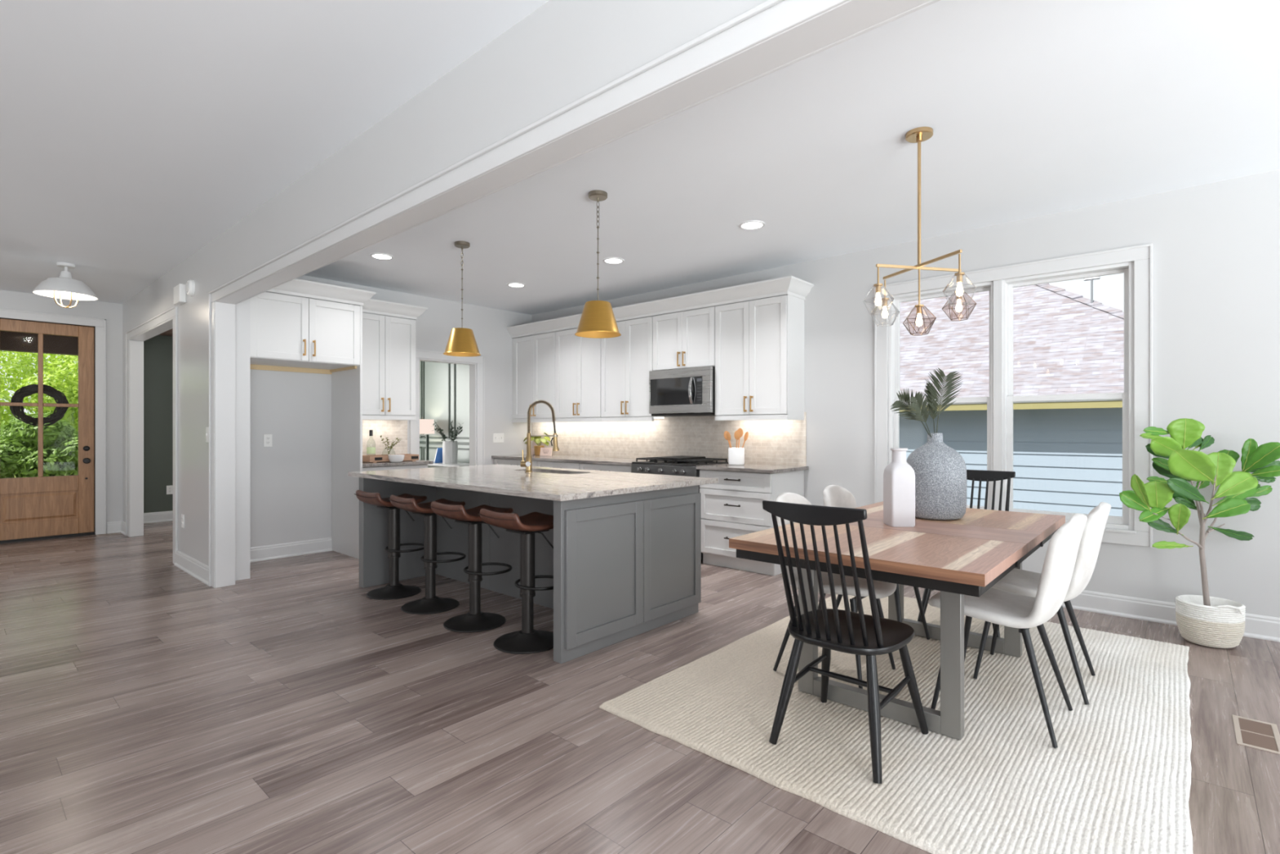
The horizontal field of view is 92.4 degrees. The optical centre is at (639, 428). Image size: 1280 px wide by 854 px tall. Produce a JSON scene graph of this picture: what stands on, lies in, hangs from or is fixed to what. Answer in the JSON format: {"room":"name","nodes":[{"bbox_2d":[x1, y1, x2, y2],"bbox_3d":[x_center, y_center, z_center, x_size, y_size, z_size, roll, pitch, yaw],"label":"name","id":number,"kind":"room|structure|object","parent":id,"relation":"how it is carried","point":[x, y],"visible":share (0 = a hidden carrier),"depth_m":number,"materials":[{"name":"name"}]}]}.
{"room":"open kitchen dining room","nodes":[
{"label":"open kitchen dining room","id":0,"kind":"room"},
{"bbox_2d":[0,289,122,533],"bbox_3d":[-8.283,-0.126,5.243,0.150,2.752,5.950,0,0,42],"label":"wall","id":1,"kind":"structure","parent":0,"point":[112,313],"depth_m":7.33,"materials":[{"name":"paint"}]},
{"bbox_2d":[0,318,93,540],"bbox_3d":[-6.734,0.012,6.898,0.120,2.416,0.911,0,0,42],"label":"door","id":2,"kind":"structure","parent":1,"relation":"in","point":[39,506],"depth_m":6.99,"materials":[{"name":"brown wood"}]},
{"bbox_2d":[9,383,69,426],"bbox_3d":[-6.801,-0.265,6.958,0.068,0.484,0.482,0,0,42],"label":"wreath","id":3,"kind":"object","parent":2,"relation":"hanging from","point":[18,397],"visible":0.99,"depth_m":6.92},
{"bbox_2d":[0,308,106,534],"bbox_3d":[-6.768,-0.024,6.928,0.178,2.547,1.108,0,0,42],"label":"door frame","id":4,"kind":"structure","parent":1,"relation":"attached to","point":[100,324],"depth_m":7.24,"materials":[{"name":"paint"}]},
{"bbox_2d":[0,328,173,355],"bbox_3d":[-7.620,-1.195,7.496,1.850,0.350,6.100,0,0,42],"label":"porch roof","id":5,"kind":"structure","parent":1,"relation":"attached to","point":[14,341],"depth_m":8.15,"materials":[{"name":"wood"}]},
{"bbox_2d":[106,520,121,533],"bbox_3d":[-6.290,1.183,7.355,0.028,0.135,0.145,0,0,42],"label":"baseboard","id":6,"kind":"structure","parent":1,"relation":"attached to","point":[112,526],"depth_m":7.35,"materials":[{"name":"paint"}]},
{"bbox_2d":[143,334,173,512],"bbox_3d":[-5.512,-0.136,9.375,0.150,2.772,3.690,0,0,42],"label":"wall","id":7,"kind":"structure","parent":0,"point":[157,349],"depth_m":8.20,"materials":[{"name":"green paint"}]},
{"bbox_2d":[143,511,173,523],"bbox_3d":[-5.445,1.183,9.316,0.028,0.135,3.690,0,0,42],"label":"baseboard","id":8,"kind":"structure","parent":7,"relation":"attached to","point":[164,516],"depth_m":8.20,"materials":[{"name":"paint"}]},
{"bbox_2d":[235,298,249,580],"bbox_3d":[-3.574,-0.136,5.298,0.720,2.772,0.162,0,0,42],"label":"wall","id":9,"kind":"structure","parent":0,"point":[242,308],"depth_m":5.08,"materials":[{"name":"paint"}]},
{"bbox_2d":[249,275,532,547],"bbox_3d":[-2.718,-0.136,6.896,0.120,2.772,3.690,0,0,42],"label":"wall","id":10,"kind":"structure","parent":0,"point":[291,478],"depth_m":6.17,"materials":[{"name":"paint"}]},
{"bbox_2d":[263,434,271,446],"bbox_3d":[-3.551,0.115,5.860,0.009,0.118,0.072,0,0,42],"label":"wall outlet","id":11,"kind":"object","parent":10,"relation":"attached to","point":[267,437],"visible":1,"depth_m":5.86,"materials":[{"name":"white plastic"}]},
{"bbox_2d":[249,537,332,562],"bbox_3d":[-3.468,1.183,5.939,0.028,0.135,0.938,0,0,42],"label":"baseboard","id":12,"kind":"structure","parent":10,"relation":"attached to","point":[264,553],"depth_m":5.99,"materials":[{"name":"paint"}]},
{"bbox_2d":[362,419,407,455],"bbox_3d":[-2.884,0.097,6.612,0.010,0.493,0.796,0,0,42],"label":"backsplash","id":13,"kind":"structure","parent":10,"relation":"attached to","point":[392,429],"depth_m":6.71,"materials":[{"name":"tile"}]},
{"bbox_2d":[349,298,427,420],"bbox_3d":[-2.721,-0.698,6.474,0.431,1.216,0.806,0,0,42],"label":"upper cabinet","id":14,"kind":"object","parent":10,"relation":"attached to","point":[388,342],"visible":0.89,"depth_m":6.40,"materials":[{"name":"white paint"}]},
{"bbox_2d":[409,349,484,465],"bbox_3d":[-2.317,0.175,7.335,0.158,2.150,0.971,0,0,42],"label":"door frame","id":15,"kind":"structure","parent":10,"relation":"attached to","point":[477,364],"depth_m":7.58,"materials":[{"name":"paint"}]},
{"bbox_2d":[493,433,503,442],"bbox_3d":[-1.802,0.120,7.828,0.014,0.118,0.165,0,0,42],"label":"wall plate","id":16,"kind":"object","parent":10,"relation":"attached to","point":[497,437],"visible":1,"depth_m":7.83,"materials":[{"name":"white plastic"}]},
{"bbox_2d":[122,0,767,566],"bbox_3d":[-1.653,-0.126,3.411,14.200,2.752,0.110,0,0,42],"label":"wall","id":17,"kind":"structure","parent":0,"point":[562,51],"depth_m":2.76,"materials":[{"name":"paint"}]},
{"bbox_2d":[125,306,177,564],"bbox_3d":[-5.080,0.065,6.437,2.313,2.370,0.143,0,0,42],"label":"door frame","id":18,"kind":"structure","parent":17,"relation":"attached to","point":[167,320],"depth_m":7.08,"materials":[{"name":"paint"}]},
{"bbox_2d":[173,283,186,305],"bbox_3d":[-4.114,-1.195,5.488,0.220,0.160,0.050,0,0,42],"label":"door chime","id":19,"kind":"object","parent":17,"relation":"attached to","point":[180,292],"visible":0.97,"depth_m":5.43,"materials":[{"name":"white plastic"}]},
{"bbox_2d":[185,279,195,296],"bbox_3d":[-3.872,-1.210,5.279,0.144,0.144,0.042,0,0,42],"label":"smoke detector","id":20,"kind":"object","parent":17,"relation":"attached to","point":[190,285],"visible":1,"depth_m":5.25,"materials":[{"name":"white plastic"}]},
{"bbox_2d":[173,550,208,586],"bbox_3d":[-3.830,1.183,5.251,1.130,0.135,0.028,0,0,42],"label":"baseboard","id":21,"kind":"object","parent":17,"relation":"attached to","point":[197,569],"visible":0.9,"depth_m":5.22,"materials":[{"name":"paint"}]},
{"bbox_2d":[208,0,940,587],"bbox_3d":[0.145,0.085,1.810,9.385,2.330,0.160,0,0,42],"label":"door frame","id":22,"kind":"structure","parent":17,"relation":"attached to","point":[851,19],"depth_m":2.18,"materials":[{"name":"paint"}]},
{"bbox_2d":[0,520,1279,853],"bbox_3d":[-2.296,1.310,2.572,14.350,0.120,9.900,0,0,42],"label":"floor","id":23,"kind":"structure","parent":0,"point":[147,706],"depth_m":2.58,"materials":[{"name":"wood"}]},
{"bbox_2d":[0,531,95,543],"bbox_3d":[-6.774,1.235,6.934,0.162,0.030,0.918,0,0,42],"label":"threshold","id":24,"kind":"object","parent":23,"relation":"on","point":[93,532],"visible":0.94,"depth_m":6.93,"materials":[{"name":"brown wood"}]},
{"bbox_2d":[249,278,376,559],"bbox_3d":[-3.158,-0.028,5.739,0.754,2.556,1.046,0,0,42],"label":"tall cabinet","id":25,"kind":"object","parent":23,"relation":"on","point":[292,333],"visible":0.9,"depth_m":5.75,"materials":[{"name":"white paint"}]},
{"bbox_2d":[354,489,426,599],"bbox_3d":[-1.859,0.855,4.678,0.390,0.789,0.476,0,0,41],"label":"bar stool","id":26,"kind":"object","parent":23,"relation":"on","point":[394,590],"visible":0.82,"depth_m":4.63,"materials":[{"name":"black metal"}]},
{"bbox_2d":[362,464,427,471],"bbox_3d":[-2.677,0.813,6.381,0.622,0.874,0.726,0,0,42],"label":"base cabinet","id":27,"kind":"object","parent":23,"relation":"on","point":[414,466],"visible":0.07,"depth_m":6.19,"materials":[{"name":"white paint"}]},
{"bbox_2d":[362,460,432,466],"bbox_3d":[-2.668,0.359,6.396,0.617,0.032,0.762,0,0,42],"label":"countertop","id":28,"kind":"structure","parent":27,"relation":"on","point":[406,462],"depth_m":6.19,"materials":[{"name":"stone"}]},
{"bbox_2d":[362,453,418,462],"bbox_3d":[-2.612,0.309,6.395,0.264,0.068,0.524,0,0,42],"label":"wooden tray","id":29,"kind":"object","parent":28,"relation":"on","point":[412,457],"visible":0.81,"depth_m":6.24,"materials":[{"name":"brown wood"}]},
{"bbox_2d":[387,454,404,462],"bbox_3d":[-2.473,0.306,6.231,0.156,0.074,0.156,0,0,42],"label":"bowl","id":30,"kind":"object","parent":28,"relation":"on","point":[393,458],"visible":0.99,"depth_m":6.18,"materials":[{"name":"ceramic"}]},
{"bbox_2d":[387,494,466,614],"bbox_3d":[-1.462,0.855,4.326,0.390,0.789,0.476,0,0,44],"label":"bar stool","id":31,"kind":"object","parent":23,"relation":"on","point":[431,603],"visible":0.8,"depth_m":4.27,"materials":[{"name":"black metal"}]},
{"bbox_2d":[427,462,469,466],"bbox_3d":[-3.199,0.882,9.428,2.200,0.735,0.420,0,0,42],"label":"console table","id":32,"kind":"object","parent":23,"relation":"on","point":[458,464],"visible":0.02,"depth_m":8.87,"materials":[{"name":"paint"}]},
{"bbox_2d":[419,417,434,460],"bbox_3d":[-3.433,0.165,9.677,0.373,0.700,0.373,0,0,42],"label":"table lamp","id":33,"kind":"object","parent":32,"relation":"on","point":[426,427],"visible":0.44,"depth_m":9.55,"materials":[{"name":"silver metal"}]},
{"bbox_2d":[434,448,442,462],"bbox_3d":[-2.976,0.404,9.190,0.111,0.230,0.180,0,0,42],"label":"book","id":34,"kind":"object","parent":32,"relation":"on","point":[438,456],"visible":0.56,"depth_m":9.15,"materials":[{"name":"blue paper"}]},
{"bbox_2d":[431,418,462,463],"bbox_3d":[-2.757,0.188,8.955,0.553,0.653,0.355,0,0,42],"label":"ribbed vase","id":35,"kind":"object","parent":32,"relation":"on","point":[450,448],"visible":1,"depth_m":9.00,"materials":[{"name":"white ceramic"}]},
{"bbox_2d":[428,501,513,632],"bbox_3d":[-1.051,0.855,3.962,0.390,0.789,0.476,0,0,40],"label":"bar stool","id":36,"kind":"object","parent":23,"relation":"on","point":[475,620],"visible":0.85,"depth_m":3.91,"materials":[{"name":"black metal"}]},
{"bbox_2d":[477,508,553,653],"bbox_3d":[-0.647,0.855,3.603,0.390,0.789,0.476,0,0,42],"label":"bar stool","id":37,"kind":"object","parent":23,"relation":"on","point":[528,640],"visible":0.89,"depth_m":3.55,"materials":[{"name":"black metal"}]},
{"bbox_2d":[493,457,538,466],"bbox_3d":[-1.341,0.813,7.708,0.858,0.874,0.644,0,0,42],"label":"base cabinet","id":38,"kind":"object","parent":23,"relation":"on","point":[496,461],"visible":0.09,"depth_m":7.57,"materials":[{"name":"white paint"}]},
{"bbox_2d":[491,453,649,466],"bbox_3d":[-0.770,0.359,7.201,2.389,0.032,0.647,0,0,42],"label":"countertop","id":39,"kind":"structure","parent":38,"relation":"on","point":[572,459],"depth_m":6.96,"materials":[{"name":"stone"}]},
{"bbox_2d":[523,432,550,455],"bbox_3d":[-1.317,0.196,7.836,0.360,0.294,0.344,0,0,1],"label":"pothos","id":40,"kind":"object","parent":39,"relation":"on","point":[537,439],"visible":0.75,"depth_m":7.80,"materials":[{"name":"green plant"}]},
{"bbox_2d":[533,445,544,455],"bbox_3d":[-1.291,0.282,7.857,0.132,0.122,0.131,0,0,42],"label":"pot","id":41,"kind":"object","parent":39,"relation":"on","point":[536,448],"depth_m":7.80,"materials":[{"name":"brown metal"}]},
{"bbox_2d":[539,447,552,456],"bbox_3d":[-1.177,0.291,7.694,0.180,0.105,0.029,0,0,30],"label":"card","id":42,"kind":"object","parent":39,"relation":"on","point":[544,451],"visible":1,"depth_m":7.68,"materials":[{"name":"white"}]},
{"bbox_2d":[359,477,701,663],"bbox_3d":[-0.906,0.813,4.514,2.442,0.874,1.231,0,0,42],"label":"kitchen island","id":43,"kind":"object","parent":23,"relation":"on","point":[623,566],"visible":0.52,"depth_m":3.88,"materials":[{"name":"grey paint"}]},
{"bbox_2d":[347,464,718,501],"bbox_3d":[-0.881,0.358,4.531,2.528,0.031,1.430,0,0,42],"label":"island countertop","id":44,"kind":"structure","parent":43,"relation":"on","point":[559,484],"depth_m":4.12,"materials":[{"name":"stone"}]},
{"bbox_2d":[520,400,559,472],"bbox_3d":[-0.789,0.058,4.843,0.303,0.570,0.072,0,0,-8],"label":"faucet","id":45,"kind":"object","parent":44,"relation":"on","point":[527,463],"visible":1,"depth_m":4.83,"materials":[{"name":"gold metal"}]},
{"bbox_2d":[537,460,581,469],"bbox_3d":[-0.746,0.813,7.181,0.728,0.874,0.644,0,0,42],"label":"base cabinet","id":46,"kind":"object","parent":23,"relation":"on","point":[540,464],"visible":0.09,"depth_m":6.96,"materials":[{"name":"white paint"}]},
{"bbox_2d":[579,462,631,472],"bbox_3d":[-0.176,0.813,6.675,0.793,0.874,0.644,0,0,42],"label":"base cabinet","id":47,"kind":"object","parent":23,"relation":"on","point":[627,468],"visible":0.13,"depth_m":6.46,"materials":[{"name":"white paint"}]},
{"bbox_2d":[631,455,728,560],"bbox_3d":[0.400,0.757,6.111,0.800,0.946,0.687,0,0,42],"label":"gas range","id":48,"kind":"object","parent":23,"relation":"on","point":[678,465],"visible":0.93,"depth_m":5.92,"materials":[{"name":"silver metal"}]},
{"bbox_2d":[631,460,728,466],"bbox_3d":[0.422,0.345,6.136,0.800,0.020,0.620,0,0,42],"label":"cooktop","id":49,"kind":"object","parent":48,"relation":"in","point":[650,463],"depth_m":5.93,"materials":[{"name":"black metal"}]},
{"bbox_2d":[699,469,804,575],"bbox_3d":[1.011,0.813,5.622,0.741,0.874,0.644,0,0,42],"label":"base cabinet","id":50,"kind":"object","parent":23,"relation":"on","point":[731,507],"visible":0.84,"depth_m":5.42,"materials":[{"name":"white paint"}]},
{"bbox_2d":[696,463,808,473],"bbox_3d":[1.024,0.359,5.609,0.792,0.032,0.647,0,0,42],"label":"countertop","id":51,"kind":"structure","parent":50,"relation":"on","point":[752,468],"depth_m":5.42,"materials":[{"name":"stone"}]},
{"bbox_2d":[728,447,744,465],"bbox_3d":[0.908,0.262,5.785,0.152,0.162,0.152,0,0,42],"label":"utensil crock","id":52,"kind":"object","parent":51,"relation":"on","point":[735,455],"visible":0.98,"depth_m":5.72,"materials":[{"name":"white ceramic"}]},
{"bbox_2d":[599,594,1192,853],"bbox_3d":[1.470,1.239,3.121,1.990,0.020,2.793,0,0,42],"label":"area rug","id":53,"kind":"object","parent":23,"relation":"on","point":[1117,780],"visible":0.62,"depth_m":2.42,"materials":[{"name":"fabric"}]},
{"bbox_2d":[773,492,896,688],"bbox_3d":[0.989,0.791,3.147,0.590,0.890,0.453,0,0,42],"label":"dining chair","id":54,"kind":"object","parent":53,"relation":"on","point":[882,589],"visible":0.34,"depth_m":3.07,"materials":[{"name":"white plastic"}]},
{"bbox_2d":[762,500,928,783],"bbox_3d":[0.803,0.756,2.419,0.460,0.965,0.604,0,0,42],"label":"spindle chair","id":55,"kind":"object","parent":53,"relation":"on","point":[846,631],"visible":1,"depth_m":2.30,"materials":[{"name":"black paint"}]},
{"bbox_2d":[822,484,929,639],"bbox_3d":[1.375,0.791,3.592,0.590,0.890,0.453,0,0,42],"label":"dining chair","id":56,"kind":"object","parent":53,"relation":"on","point":[834,495],"visible":0.27,"depth_m":3.64,"materials":[{"name":"white plastic"}]},
{"bbox_2d":[728,501,1065,740],"bbox_3d":[1.395,0.862,3.095,1.018,0.744,1.862,0,0,42],"label":"dining table","id":57,"kind":"object","parent":53,"relation":"on","point":[969,554],"visible":0.7,"depth_m":2.60,"materials":[{"name":"brown wood"}]},
{"bbox_2d":[883,448,915,527],"bbox_3d":[1.312,0.294,3.109,0.121,0.391,0.121,0,0,0],"label":"bottle vase","id":58,"kind":"object","parent":57,"relation":"on","point":[899,477],"visible":1,"depth_m":3.05,"materials":[{"name":"white ceramic"}]},
{"bbox_2d":[906,432,966,520],"bbox_3d":[1.622,0.258,3.373,0.307,0.465,0.307,0,0,42],"label":"vase","id":59,"kind":"object","parent":57,"relation":"on","point":[940,469],"visible":0.9,"depth_m":3.25,"materials":[{"name":"ceramic"}]},
{"bbox_2d":[889,387,928,435],"bbox_3d":[1.485,-0.064,3.329,0.282,0.310,0.049,0,0,-12],"label":"frond","id":60,"kind":"object","parent":59,"relation":"in","point":[903,404],"visible":0.73,"depth_m":3.32,"materials":[{"name":"green plant"}]},
{"bbox_2d":[906,391,931,437],"bbox_3d":[1.525,-0.053,3.296,0.234,0.288,0.056,0,0,-28],"label":"frond","id":61,"kind":"object","parent":59,"relation":"in","point":[919,397],"visible":0.99,"depth_m":3.28,"materials":[{"name":"green plant"}]},
{"bbox_2d":[923,382,938,432],"bbox_3d":[1.639,-0.083,3.443,0.070,0.348,0.120,0,0,42],"label":"frond","id":62,"kind":"object","parent":59,"relation":"in","point":[931,413],"visible":0.47,"depth_m":3.44,"materials":[{"name":"green plant"}]},
{"bbox_2d":[924,368,962,432],"bbox_3d":[1.667,-0.122,3.373,0.196,0.426,0.039,0,0,21],"label":"frond","id":63,"kind":"object","parent":59,"relation":"in","point":[948,386],"visible":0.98,"depth_m":3.38,"materials":[{"name":"green plant"}]},
{"bbox_2d":[917,469,1015,637],"bbox_3d":[2.045,0.756,3.811,0.460,0.965,0.604,0,0,42],"label":"spindle chair","id":64,"kind":"object","parent":53,"relation":"on","point":[986,476],"visible":0.18,"depth_m":3.94,"materials":[{"name":"black paint"}]},
{"bbox_2d":[928,512,1087,747],"bbox_3d":[1.587,0.791,2.676,0.590,0.890,0.453,0,0,42],"label":"dining chair","id":65,"kind":"object","parent":53,"relation":"on","point":[1006,608],"visible":0.86,"depth_m":2.47,"materials":[{"name":"white plastic"}]},
{"bbox_2d":[973,502,1111,704],"bbox_3d":[1.968,0.791,3.047,0.590,0.890,0.453,0,0,40],"label":"dining chair","id":66,"kind":"object","parent":53,"relation":"on","point":[1019,581],"visible":0.62,"depth_m":2.84,"materials":[{"name":"white plastic"}]},
{"bbox_2d":[1119,417,1279,648],"bbox_3d":[3.195,0.594,3.526,1.016,1.305,0.367,0,0,-5],"label":"fig","id":67,"kind":"object","parent":23,"relation":"on","point":[1204,620],"visible":1,"depth_m":3.49,"materials":[{"name":"green plant"}]},
{"bbox_2d":[1175,595,1245,648],"bbox_3d":[3.316,1.116,3.574,0.302,0.260,0.298,0,0,42],"label":"basket","id":68,"kind":"object","parent":23,"relation":"on","point":[1206,620],"depth_m":3.48,"materials":[{"name":"white fabric"}]},
{"bbox_2d":[1231,714,1279,754],"bbox_3d":[2.522,1.248,2.508,0.135,0.005,0.325,0,0,42],"label":"floor vent","id":69,"kind":"object","parent":23,"relation":"in","point":[1249,732],"visible":1,"depth_m":2.50,"materials":[{"name":"beige metal"}]},
{"bbox_2d":[0,0,1279,315],"bbox_3d":[-2.296,-1.572,2.572,14.350,0.140,9.900,0,0,42],"label":"ceiling","id":70,"kind":"structure","parent":0,"point":[1033,108],"depth_m":3.19,"materials":[{"name":"paint"}]},
{"bbox_2d":[32,262,97,307],"bbox_3d":[-5.238,-1.301,5.603,0.436,0.403,0.436,0,0,42],"label":"ceiling lamp","id":71,"kind":"object","parent":70,"relation":"attached to","point":[63,286],"visible":1,"depth_m":5.56,"materials":[{"name":"metal"}]},
{"bbox_2d":[369,253,393,259],"bbox_3d":[-2.278,-1.517,5.418,0.192,0.008,0.192,0,0,42],"label":"recessed light","id":72,"kind":"object","parent":70,"relation":"in","point":[377,255],"visible":1,"depth_m":5.41,"materials":[{"name":"paint"}]},
{"bbox_2d":[443,240,480,356],"bbox_3d":[-1.460,-1.065,5.041,0.300,0.915,0.300,0,0,7],"label":"pendant lamp","id":73,"kind":"object","parent":70,"relation":"hanging from","point":[461,342],"visible":1,"depth_m":4.97,"materials":[{"name":"gold metal"}]},
{"bbox_2d":[574,190,621,337],"bbox_3d":[-0.273,-1.065,3.980,0.300,0.915,0.300,0,0,42],"label":"pendant lamp","id":74,"kind":"object","parent":70,"relation":"hanging from","point":[597,320],"visible":1,"depth_m":3.90,"materials":[{"name":"gold metal"}]},
{"bbox_2d":[603,257,624,263],"bbox_3d":[-0.239,-1.517,5.556,0.192,0.008,0.192,0,0,42],"label":"recessed light","id":75,"kind":"object","parent":70,"relation":"in","point":[612,260],"visible":1,"depth_m":5.56,"materials":[{"name":"paint"}]},
{"bbox_2d":[738,220,764,229],"bbox_3d":[0.837,-1.517,4.585,0.192,0.008,0.192,0,0,42],"label":"recessed light","id":76,"kind":"object","parent":70,"relation":"in","point":[750,224],"visible":1,"depth_m":4.58,"materials":[{"name":"paint"}]},
{"bbox_2d":[742,222,762,228],"bbox_3d":[0.837,-1.517,4.585,0.154,0.001,0.154,0,0,42],"label":"diffuser","id":77,"kind":"object","parent":76,"relation":"attached to","point":[752,224],"depth_m":4.59,"materials":[{"name":"white plastic"}]},
{"bbox_2d":[862,126,977,335],"bbox_3d":[1.439,-1.003,3.159,0.557,1.037,0.498,0,0,35],"label":"chandelier","id":78,"kind":"object","parent":70,"relation":"hanging from","point":[918,135],"visible":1,"depth_m":3.15,"materials":[{"name":"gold metal"}]},
{"bbox_2d":[873,283,883,293],"bbox_3d":[1.207,-0.709,3.110,0.044,0.042,0.044,0,0,42],"label":"socket","id":79,"kind":"object","parent":78,"relation":"attached to","point":[877,286],"depth_m":3.10,"materials":[{"name":"gold metal"}]},
{"bbox_2d":[954,271,964,282],"bbox_3d":[1.512,-0.713,2.905,0.044,0.042,0.044,0,0,42],"label":"socket","id":80,"kind":"object","parent":78,"relation":"attached to","point":[959,275],"depth_m":2.89,"materials":[{"name":"gold metal"}]},
{"bbox_2d":[419,169,1279,617],"bbox_3d":[1.006,-0.136,6.159,14.170,2.772,0.150,0,0,42],"label":"wall","id":81,"kind":"structure","parent":0,"point":[1216,245],"depth_m":3.96,"materials":[{"name":"paint"}]},
{"bbox_2d":[419,360,469,460],"bbox_3d":[-2.892,-0.150,9.503,3.600,2.400,0.022,0,0,42],"label":"trim","id":82,"kind":"structure","parent":81,"relation":"attached to","point":[420,437],"depth_m":9.78,"materials":[{"name":"white wood"}]},
{"bbox_2d":[511,331,555,422],"bbox_3d":[-1.248,-0.626,7.813,0.858,1.098,0.364,0,0,42],"label":"upper cabinet","id":83,"kind":"object","parent":81,"relation":"attached to","point":[533,357],"visible":0.77,"depth_m":7.69,"materials":[{"name":"white paint"}]},
{"bbox_2d":[512,417,555,422],"bbox_3d":[-1.333,-0.100,7.717,0.858,0.045,0.025,0,0,42],"label":"light","id":84,"kind":"object","parent":83,"relation":"attached to","point":[514,420],"depth_m":7.71,"materials":[{"name":"white paint"}]},
{"bbox_2d":[506,275,813,337],"bbox_3d":[-0.077,-1.240,6.740,4.038,0.131,0.418,0,0,42],"label":"crown molding","id":85,"kind":"structure","parent":83,"relation":"on","point":[793,286],"depth_m":6.01,"materials":[{"name":"white paint"}]},
{"bbox_2d":[555,328,602,422],"bbox_3d":[-0.635,-0.626,7.270,0.776,1.098,0.364,0,0,42],"label":"upper cabinet","id":86,"kind":"object","parent":81,"relation":"attached to","point":[578,358],"visible":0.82,"depth_m":7.16,"materials":[{"name":"white paint"}]},
{"bbox_2d":[555,417,600,422],"bbox_3d":[-0.721,-0.100,7.173,0.776,0.045,0.025,0,0,42],"label":"light","id":87,"kind":"object","parent":86,"relation":"attached to","point":[557,420],"depth_m":7.15,"materials":[{"name":"white paint"}]},
{"bbox_2d":[600,315,671,421],"bbox_3d":[-0.060,-0.626,6.759,0.758,1.098,0.364,0,0,42],"label":"upper cabinet","id":88,"kind":"object","parent":81,"relation":"attached to","point":[626,359],"visible":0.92,"depth_m":6.63,"materials":[{"name":"white paint"}]},
{"bbox_2d":[600,417,653,421],"bbox_3d":[-0.146,-0.100,6.663,0.758,0.045,0.025,0,0,42],"label":"light","id":89,"kind":"object","parent":88,"relation":"attached to","point":[604,419],"depth_m":6.64,"materials":[{"name":"white paint"}]},
{"bbox_2d":[531,412,806,466],"bbox_3d":[0.032,0.097,6.917,3.967,0.493,0.010,0,0,42],"label":"backsplash","id":90,"kind":"structure","parent":81,"relation":"attached to","point":[769,442],"depth_m":6.54,"materials":[{"name":"tile"}]},
{"bbox_2d":[652,306,715,370],"bbox_3d":[0.517,-0.886,6.247,0.782,0.577,0.364,0,0,42],"label":"upper cabinet","id":91,"kind":"object","parent":81,"relation":"attached to","point":[684,339],"visible":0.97,"depth_m":6.12,"materials":[{"name":"white paint"}]},
{"bbox_2d":[648,365,715,416],"bbox_3d":[0.498,-0.362,6.226,0.774,0.468,0.421,0,0,42],"label":"microwave","id":92,"kind":"object","parent":91,"relation":"attached to","point":[681,392],"visible":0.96,"depth_m":6.06,"materials":[{"name":"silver metal"}]},
{"bbox_2d":[715,294,804,420],"bbox_3d":[1.098,-0.626,5.732,0.766,1.098,0.364,0,0,42],"label":"upper cabinet","id":93,"kind":"object","parent":81,"relation":"attached to","point":[760,344],"visible":1,"depth_m":5.58,"materials":[{"name":"white paint"}]},
{"bbox_2d":[715,414,787,420],"bbox_3d":[1.011,-0.100,5.637,0.762,0.045,0.025,0,0,42],"label":"light","id":94,"kind":"object","parent":93,"relation":"attached to","point":[717,417],"depth_m":5.63,"materials":[{"name":"white paint"}]},
{"bbox_2d":[888,281,993,509],"bbox_3d":[2.412,-0.215,4.912,0.788,1.780,0.140,0,0,42],"label":"window","id":95,"kind":"structure","parent":81,"relation":"in","point":[894,330],"depth_m":4.95,"materials":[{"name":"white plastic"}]},
{"bbox_2d":[874,243,1152,546],"bbox_3d":[2.653,-0.215,4.580,1.800,1.970,0.026,0,0,42],"label":"window frame","id":96,"kind":"structure","parent":81,"relation":"attached to","point":[1141,255],"depth_m":4.13,"materials":[{"name":"paint"}]},
{"bbox_2d":[993,261,1133,530],"bbox_3d":[3.001,-0.215,4.378,0.822,1.780,0.157,0,0,42],"label":"window","id":97,"kind":"structure","parent":81,"relation":"in","point":[1126,522],"depth_m":4.47,"materials":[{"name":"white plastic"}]},
{"bbox_2d":[1062,590,1279,641],"bbox_3d":[3.827,1.183,3.538,6.170,0.135,0.028,0,0,42],"label":"baseboard","id":98,"kind":"structure","parent":81,"relation":"attached to","point":[1256,626],"depth_m":4.00,"materials":[{"name":"paint"}]},
{"label":"outside","id":99,"kind":"structure","parent":0,"visible":0},
{"bbox_3d":[-1.265,1.750,21.175,90.000,0.300,90.000,0,0,42],"label":"ground","id":100,"kind":"structure","parent":99,"visible":0},
{"bbox_2d":[899,275,1124,516],"bbox_3d":[6.039,-2.072,16.827,15.500,7.343,15.010,0,0,42],"label":"neighbor house","id":101,"kind":"structure","parent":100,"relation":"on","point":[1068,455],"depth_m":8.38,"materials":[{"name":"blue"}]},
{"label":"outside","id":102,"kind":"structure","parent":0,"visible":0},
{"bbox_3d":[-12.801,1.125,12.694,12.000,1.050,14.000,0,0,42],"label":"bank","id":103,"kind":"object","parent":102,"visible":0},
{"bbox_2d":[0,389,17,431],"bbox_3d":[-13.091,-0.326,11.128,2.643,2.623,3.134,0,0,6],"label":"leafy tree","id":104,"kind":"object","parent":103,"relation":"on","point":[5,417],"visible":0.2,"depth_m":11.54,"materials":[{"name":"green plant"}]},
{"bbox_2d":[0,411,78,478],"bbox_3d":[-10.355,0.485,10.767,2.097,1.591,1.725,0,0,-8],"label":"foliage","id":105,"kind":"object","parent":103,"relation":"on","point":[19,439],"visible":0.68,"depth_m":10.38,"materials":[{"name":"green plant"}]},
{"bbox_2d":[0,350,78,426],"bbox_3d":[-13.708,-0.721,14.627,3.118,3.409,5.385,0,0,42],"label":"leafy tree","id":106,"kind":"object","parent":103,"relation":"on","point":[25,365],"visible":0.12,"depth_m":13.64,"materials":[{"name":"green plant"}]},
{"bbox_2d":[13,355,78,431],"bbox_3d":[-10.715,-0.358,13.176,2.517,2.830,3.850,0,0,42],"label":"leafy tree","id":107,"kind":"object","parent":103,"relation":"on","point":[71,391],"visible":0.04,"depth_m":11.91,"materials":[{"name":"green plant"}]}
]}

